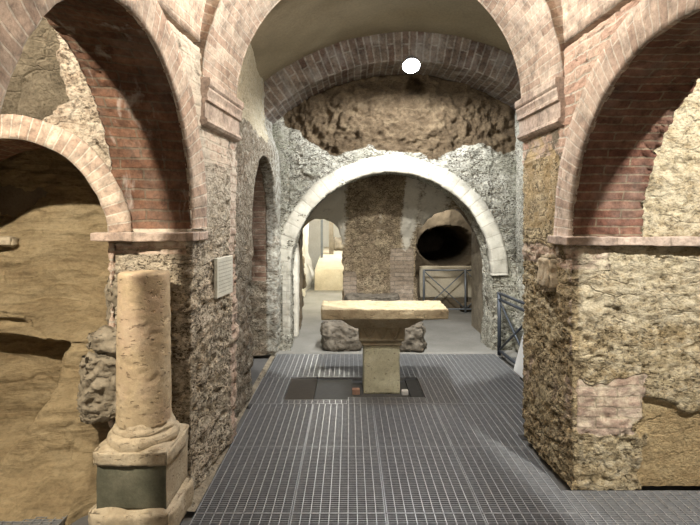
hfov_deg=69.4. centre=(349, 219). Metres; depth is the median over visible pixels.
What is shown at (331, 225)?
wooden post
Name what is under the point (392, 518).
panel
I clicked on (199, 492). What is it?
floor
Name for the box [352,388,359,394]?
brick
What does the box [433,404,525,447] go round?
panel
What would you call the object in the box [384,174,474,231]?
vault
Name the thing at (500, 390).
panel
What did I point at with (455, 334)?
floor
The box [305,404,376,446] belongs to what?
panel
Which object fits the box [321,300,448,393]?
stone altar
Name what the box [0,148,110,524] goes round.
wall
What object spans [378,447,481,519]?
panel
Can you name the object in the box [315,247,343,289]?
stone block
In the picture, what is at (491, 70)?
brick arch
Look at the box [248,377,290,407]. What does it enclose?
panel
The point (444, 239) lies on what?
wall
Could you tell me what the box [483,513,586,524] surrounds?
panel
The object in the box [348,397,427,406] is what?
panel
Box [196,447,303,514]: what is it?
panel
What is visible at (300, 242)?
wall
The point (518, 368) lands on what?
sign board
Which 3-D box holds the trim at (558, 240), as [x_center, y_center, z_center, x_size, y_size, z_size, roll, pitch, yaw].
[2.256,0.121,2.972,2.090,0.059,0.296,0,0,0]
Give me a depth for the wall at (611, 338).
2.90 m
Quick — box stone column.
[88,270,193,524]
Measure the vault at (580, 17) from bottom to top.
1.842 m
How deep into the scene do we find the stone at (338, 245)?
14.25 m
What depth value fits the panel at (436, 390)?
4.59 m
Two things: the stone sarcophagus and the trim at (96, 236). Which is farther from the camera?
the stone sarcophagus
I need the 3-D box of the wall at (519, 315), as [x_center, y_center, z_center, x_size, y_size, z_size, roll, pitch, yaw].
[2.135,-0.050,4.710,0.416,3.200,2.624,0,0,0]
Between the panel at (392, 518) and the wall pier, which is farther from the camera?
the wall pier
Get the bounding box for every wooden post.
[321,219,322,257]
[329,221,333,253]
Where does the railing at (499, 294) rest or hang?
on the floor at (259, 363)
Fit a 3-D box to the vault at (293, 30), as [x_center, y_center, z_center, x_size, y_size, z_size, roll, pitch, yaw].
[0.656,-1.759,4.825,3.314,0.614,2.550,0,0,0]
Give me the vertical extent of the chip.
0.045 m
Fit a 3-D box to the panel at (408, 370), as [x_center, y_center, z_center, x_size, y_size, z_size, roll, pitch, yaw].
[0.445,1.569,5.410,0.504,0.038,0.854,0,0,0]
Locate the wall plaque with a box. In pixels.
[214,255,232,298]
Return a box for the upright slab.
[293,244,299,336]
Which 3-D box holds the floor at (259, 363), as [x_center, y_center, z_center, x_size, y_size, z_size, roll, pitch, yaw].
[0.000,1.721,1.330,7.000,0.258,9.060,0,0,0]
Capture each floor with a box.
[70,357,699,524]
[187,355,274,510]
[252,268,517,356]
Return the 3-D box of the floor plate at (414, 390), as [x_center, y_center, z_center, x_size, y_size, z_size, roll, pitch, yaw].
[0.595,1.576,4.700,0.110,0.028,0.540,0,0,0]
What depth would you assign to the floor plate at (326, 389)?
4.65 m
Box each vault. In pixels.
[157,0,633,42]
[250,0,512,81]
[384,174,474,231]
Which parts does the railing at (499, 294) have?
post, rail, rail, rail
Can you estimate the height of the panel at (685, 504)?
0.038 m
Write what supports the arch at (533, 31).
attached to the wall
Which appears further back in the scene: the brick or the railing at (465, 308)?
the railing at (465, 308)
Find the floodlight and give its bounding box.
[402,55,420,73]
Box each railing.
[423,269,470,312]
[497,292,524,363]
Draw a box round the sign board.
[514,335,523,377]
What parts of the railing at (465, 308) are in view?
post, rail, rail, post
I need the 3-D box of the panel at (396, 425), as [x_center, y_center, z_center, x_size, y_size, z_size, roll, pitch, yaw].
[0.445,1.569,3.855,0.504,0.038,0.804,0,0,0]
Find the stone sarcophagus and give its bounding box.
[419,266,470,307]
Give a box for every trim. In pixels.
[90,231,207,241]
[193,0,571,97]
[200,77,243,141]
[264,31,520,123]
[515,77,565,141]
[547,236,699,245]
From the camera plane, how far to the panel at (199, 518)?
2.62 m
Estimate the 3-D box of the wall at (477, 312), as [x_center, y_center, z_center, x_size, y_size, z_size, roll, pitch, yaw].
[1.940,0.450,6.900,0.320,2.200,1.000,0,0,0]
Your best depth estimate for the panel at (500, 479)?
3.01 m
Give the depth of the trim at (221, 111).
3.21 m
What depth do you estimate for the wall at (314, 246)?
16.40 m
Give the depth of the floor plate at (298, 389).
4.65 m
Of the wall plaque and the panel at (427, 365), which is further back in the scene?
the panel at (427, 365)
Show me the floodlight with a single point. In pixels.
(411, 64)
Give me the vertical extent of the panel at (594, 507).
0.038 m
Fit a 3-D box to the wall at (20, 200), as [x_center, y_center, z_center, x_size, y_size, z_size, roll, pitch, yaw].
[-1.940,0.250,3.775,1.120,2.600,0.150,0,0,0]
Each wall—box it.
[0,0,238,488]
[0,16,132,428]
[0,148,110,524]
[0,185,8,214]
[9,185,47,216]
[234,44,282,417]
[272,74,518,350]
[298,229,303,329]
[302,223,314,305]
[308,219,340,267]
[415,209,470,300]
[471,230,483,333]
[515,110,525,351]
[522,0,699,490]
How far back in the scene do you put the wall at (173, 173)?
2.85 m
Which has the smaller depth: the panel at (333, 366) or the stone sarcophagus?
the panel at (333, 366)
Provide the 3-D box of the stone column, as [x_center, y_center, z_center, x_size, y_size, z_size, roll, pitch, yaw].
[-1.076,0.936,2.637,0.447,1.336,0.408,0,0,0]
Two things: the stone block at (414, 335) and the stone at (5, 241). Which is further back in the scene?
the stone block at (414, 335)
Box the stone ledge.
[344,292,399,300]
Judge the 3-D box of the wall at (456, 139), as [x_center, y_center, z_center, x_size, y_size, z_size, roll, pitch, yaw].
[0.397,-0.321,6.232,3.545,3.742,0.535,0,0,0]
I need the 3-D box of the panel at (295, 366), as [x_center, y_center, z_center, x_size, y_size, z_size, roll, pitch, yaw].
[-0.575,1.569,5.410,0.524,0.038,0.854,0,0,0]
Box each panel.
[0,515,67,524]
[189,513,290,524]
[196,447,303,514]
[231,404,312,449]
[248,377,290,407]
[265,354,322,380]
[282,400,346,403]
[290,513,386,524]
[292,447,384,512]
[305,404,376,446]
[319,354,362,380]
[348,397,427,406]
[373,404,451,446]
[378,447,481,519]
[387,513,486,524]
[399,354,419,380]
[411,354,471,376]
[417,377,492,403]
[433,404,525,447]
[453,447,577,514]
[455,354,519,378]
[473,377,523,403]
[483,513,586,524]
[494,404,527,439]
[562,491,686,524]
[651,491,699,524]
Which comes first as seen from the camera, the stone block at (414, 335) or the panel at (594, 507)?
the panel at (594, 507)
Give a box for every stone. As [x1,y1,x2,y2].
[0,236,18,247]
[334,236,343,250]
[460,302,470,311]
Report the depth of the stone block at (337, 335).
5.95 m
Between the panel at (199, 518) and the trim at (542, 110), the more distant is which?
the trim at (542, 110)
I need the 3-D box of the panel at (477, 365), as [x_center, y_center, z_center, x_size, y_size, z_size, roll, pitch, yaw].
[1.445,1.569,5.410,0.464,0.038,0.854,0,0,0]
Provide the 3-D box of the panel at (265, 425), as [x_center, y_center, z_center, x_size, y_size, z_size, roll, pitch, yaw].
[-0.565,1.569,3.855,0.504,0.038,0.804,0,0,0]
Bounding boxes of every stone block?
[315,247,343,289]
[320,320,361,351]
[399,321,426,351]
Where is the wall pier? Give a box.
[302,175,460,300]
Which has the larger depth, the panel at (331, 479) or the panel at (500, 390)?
the panel at (500, 390)
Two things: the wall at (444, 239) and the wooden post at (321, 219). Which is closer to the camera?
the wall at (444, 239)
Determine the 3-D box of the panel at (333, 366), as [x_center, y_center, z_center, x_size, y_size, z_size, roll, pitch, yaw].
[-0.060,1.569,5.410,0.494,0.038,0.854,0,0,0]
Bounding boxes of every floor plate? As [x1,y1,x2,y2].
[284,379,316,399]
[314,379,351,403]
[405,379,422,396]
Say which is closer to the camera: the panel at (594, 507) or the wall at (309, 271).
the panel at (594, 507)
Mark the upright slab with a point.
(296, 270)
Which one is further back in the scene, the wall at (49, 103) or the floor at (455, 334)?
the floor at (455, 334)
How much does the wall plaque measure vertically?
0.256 m
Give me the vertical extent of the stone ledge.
0.552 m
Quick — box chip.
[401,389,407,394]

